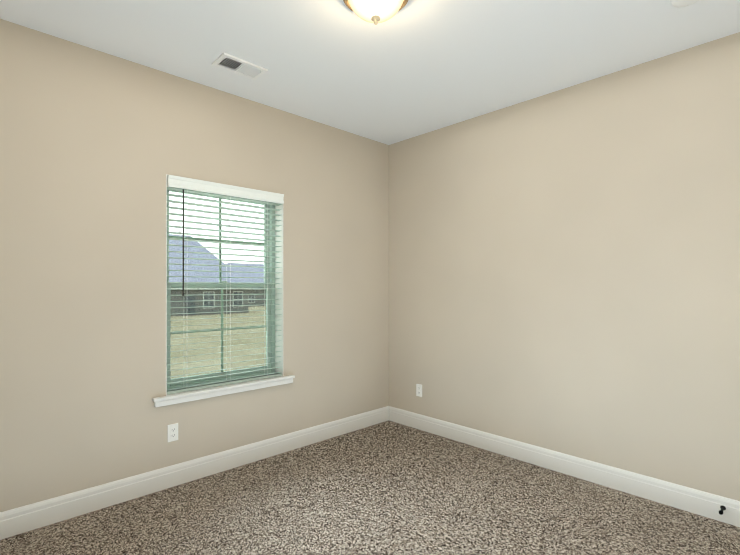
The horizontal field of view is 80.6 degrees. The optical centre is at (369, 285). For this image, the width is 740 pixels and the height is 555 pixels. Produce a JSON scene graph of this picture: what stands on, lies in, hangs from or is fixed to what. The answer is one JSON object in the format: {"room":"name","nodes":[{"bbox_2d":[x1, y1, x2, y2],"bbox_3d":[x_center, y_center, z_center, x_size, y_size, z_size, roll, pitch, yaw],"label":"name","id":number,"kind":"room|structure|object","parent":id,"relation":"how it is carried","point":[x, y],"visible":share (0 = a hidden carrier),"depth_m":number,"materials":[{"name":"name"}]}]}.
{"room":"empty bedroom","nodes":[
{"label":"empty bedroom","id":0,"kind":"room"},
{"bbox_2d":[0,19,388,511],"bbox_3d":[-1.150,-0.038,3.220,3.500,2.740,0.220,0,0,-44],"label":"wall","id":1,"kind":"structure","parent":0,"point":[96,146],"depth_m":2.75,"materials":[{"name":"paint"}]},
{"bbox_2d":[167,423,177,441],"bbox_3d":[-1.312,0.977,2.906,0.070,0.115,0.007,0,0,-44],"label":"electrical outlet","id":2,"kind":"object","parent":1,"relation":"attached to","point":[172,432],"visible":1,"depth_m":2.90,"materials":[{"name":"white plastic"}]},
{"bbox_2d":[171,427,175,437],"bbox_3d":[-1.310,0.977,2.904,0.033,0.067,0.002,0,0,-44],"label":"receptacle","id":3,"kind":"object","parent":2,"relation":"attached to","point":[173,429],"depth_m":2.91,"materials":[{"name":"white plastic"}]},
{"bbox_2d":[0,406,387,539],"bbox_3d":[-1.068,1.263,3.134,3.500,0.138,0.016,0,0,-44],"label":"baseboard","id":4,"kind":"structure","parent":1,"relation":"attached to","point":[24,519],"depth_m":2.86,"materials":[{"name":"white wood"}]},
{"bbox_2d":[152,375,294,407],"bbox_3d":[-1.047,0.754,3.218,1.075,0.060,0.155,0,0,-44],"label":"window sill","id":5,"kind":"structure","parent":1,"relation":"attached to","point":[183,397],"depth_m":3.11,"materials":[{"name":"white wood"}]},
{"bbox_2d":[167,187,281,394],"bbox_3d":[-1.090,-0.007,3.264,0.905,1.463,0.189,0,0,-44],"label":"window blind","id":6,"kind":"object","parent":1,"relation":"in","point":[197,382],"depth_m":3.25,"materials":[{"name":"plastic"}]},
{"bbox_2d":[170,288,265,378],"bbox_3d":[-1.152,0.342,3.328,0.825,0.700,0.001,0,0,-44],"label":"screen","id":7,"kind":"object","parent":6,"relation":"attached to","point":[237,341],"depth_m":3.31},
{"bbox_2d":[166,174,282,394],"bbox_3d":[-1.061,-0.007,3.234,0.904,1.462,0.114,0,0,-44],"label":"liner","id":8,"kind":"object","parent":1,"relation":"attached to","point":[279,321],"visible":0.38,"depth_m":3.53,"materials":[{"name":"white paint"}]},
{"bbox_2d":[167,175,283,203],"bbox_3d":[-1.033,-0.695,3.206,0.885,0.075,0.080,0,0,-44],"label":"blind valance","id":9,"kind":"object","parent":8,"relation":"attached to","point":[207,186],"visible":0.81,"depth_m":3.13,"materials":[{"name":"white wood"}]},
{"bbox_2d":[182,189,183,295],"bbox_3d":[-1.265,-0.292,2.955,0.013,0.724,0.013,0,0,-44],"label":"blind wand","id":10,"kind":"object","parent":9,"relation":"hanging from","point":[183,243],"visible":1,"depth_m":2.95,"materials":[{"name":"black"}]},
{"bbox_2d":[0,420,739,554],"bbox_3d":[0.105,1.380,1.915,3.940,0.100,3.840,0,0,-44],"label":"floor","id":11,"kind":"structure","parent":0,"point":[388,487],"depth_m":2.54,"materials":[{"name":"carpet"}]},
{"bbox_2d":[0,0,739,144],"bbox_3d":[0.105,-1.470,1.918,3.940,0.120,3.840,0,0,-44],"label":"ceiling","id":12,"kind":"structure","parent":0,"point":[412,68],"depth_m":2.55,"materials":[{"name":"white paint"}]},
{"bbox_2d":[212,53,267,79],"bbox_3d":[-0.833,-1.398,2.796,0.300,0.022,0.172,0,0,-44],"label":"ceiling vent","id":13,"kind":"object","parent":12,"relation":"in","point":[236,65],"visible":1,"depth_m":2.79,"materials":[{"name":"white metal"}]},
{"bbox_2d":[343,0,407,24],"bbox_3d":[0.028,-1.330,2.088,0.328,0.160,0.328,0,0,-44],"label":"ceiling light","id":14,"kind":"object","parent":12,"relation":"attached to","point":[375,12],"visible":1,"depth_m":2.06,"materials":[{"name":"white glass"}]},
{"bbox_2d":[670,0,698,7],"bbox_3d":[1.528,-1.391,2.100,0.136,0.036,0.136,0,0,-44],"label":"smoke detector","id":15,"kind":"object","parent":12,"relation":"attached to","point":[679,3],"visible":1,"depth_m":2.12,"materials":[{"name":"white plastic"}]},
{"bbox_2d":[389,32,739,500],"bbox_3d":[1.445,-0.038,3.206,0.220,2.740,3.840,0,0,-44],"label":"wall","id":16,"kind":"structure","parent":0,"point":[564,270],"depth_m":2.99,"materials":[{"name":"paint"}]},
{"bbox_2d":[416,384,421,396],"bbox_3d":[0.459,0.973,4.066,0.007,0.115,0.070,0,0,-44],"label":"electrical outlet","id":17,"kind":"object","parent":16,"relation":"attached to","point":[419,390],"visible":1,"depth_m":4.06,"materials":[{"name":"white plastic"}]},
{"bbox_2d":[388,406,739,526],"bbox_3d":[1.364,1.263,3.119,0.016,0.138,3.330,0,0,-44],"label":"baseboard","id":18,"kind":"structure","parent":16,"relation":"attached to","point":[695,501],"depth_m":2.98,"materials":[{"name":"white wood"}]},
{"bbox_2d":[719,505,725,514],"bbox_3d":[1.961,1.250,2.431,0.084,0.026,0.026,0,0,-44],"label":"doorstop","id":19,"kind":"object","parent":18,"relation":"attached to","point":[722,507],"visible":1,"depth_m":2.44,"materials":[{"name":"black"}]},
{"label":"outside","id":20,"kind":"structure","parent":0,"visible":0},
{"bbox_2d":[170,306,265,378],"bbox_3d":[-43.491,4.093,73.513,280.000,4.314,159.760,0,0,-44],"label":"lawn","id":21,"kind":"structure","parent":20,"point":[217,344],"depth_m":16.94,"materials":[{"name":"green plant"}]},
{"bbox_2d":[171,289,248,315],"bbox_3d":[-29.775,1.730,44.118,30.200,3.182,15.000,0,0,-44],"label":"house","id":22,"kind":"structure","parent":21,"relation":"on","point":[217,296],"depth_m":46.06,"materials":[{"name":"brick"}]},
{"bbox_2d":[184,295,194,315],"bbox_3d":[-18.429,1.972,44.588,1.100,2.100,0.040,0,0,-44],"label":"door","id":23,"kind":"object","parent":22,"relation":"attached to","point":[186,297],"depth_m":44.63,"materials":[{"name":"white"}]},
{"bbox_2d":[169,231,247,289],"bbox_3d":[-29.775,-3.071,44.125,31.100,6.880,15.900,0,0,-44],"label":"house roof","id":24,"kind":"structure","parent":22,"relation":"on","point":[211,268],"depth_m":48.18,"materials":[{"name":"grey"}]},
{"bbox_2d":[203,292,214,308],"bbox_3d":[-16.979,1.474,45.967,1.240,1.760,0.065,0,0,-44],"label":"window","id":25,"kind":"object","parent":22,"relation":"attached to","point":[211,303],"depth_m":45.99,"materials":[{"name":"white glass"}]},
{"bbox_2d":[233,291,242,306],"bbox_3d":[-14.602,1.477,48.255,1.240,1.760,0.065,0,0,-44],"label":"window","id":26,"kind":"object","parent":22,"relation":"attached to","point":[240,297],"depth_m":48.27,"materials":[{"name":"white glass"}]},
{"bbox_2d":[226,263,263,289],"bbox_3d":[-22.943,-2.181,90.954,27.900,5.730,13.900,0,0,-44],"label":"house roof","id":27,"kind":"structure","parent":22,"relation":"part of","point":[247,269],"depth_m":86.30,"materials":[{"name":"grey"}]},
{"bbox_2d":[249,289,265,306],"bbox_3d":[-22.943,2.325,90.948,27.000,3.742,13.000,0,0,-44],"label":"house","id":28,"kind":"structure","parent":21,"relation":"on","point":[262,297],"depth_m":83.62,"materials":[{"name":"brick"}]}
]}

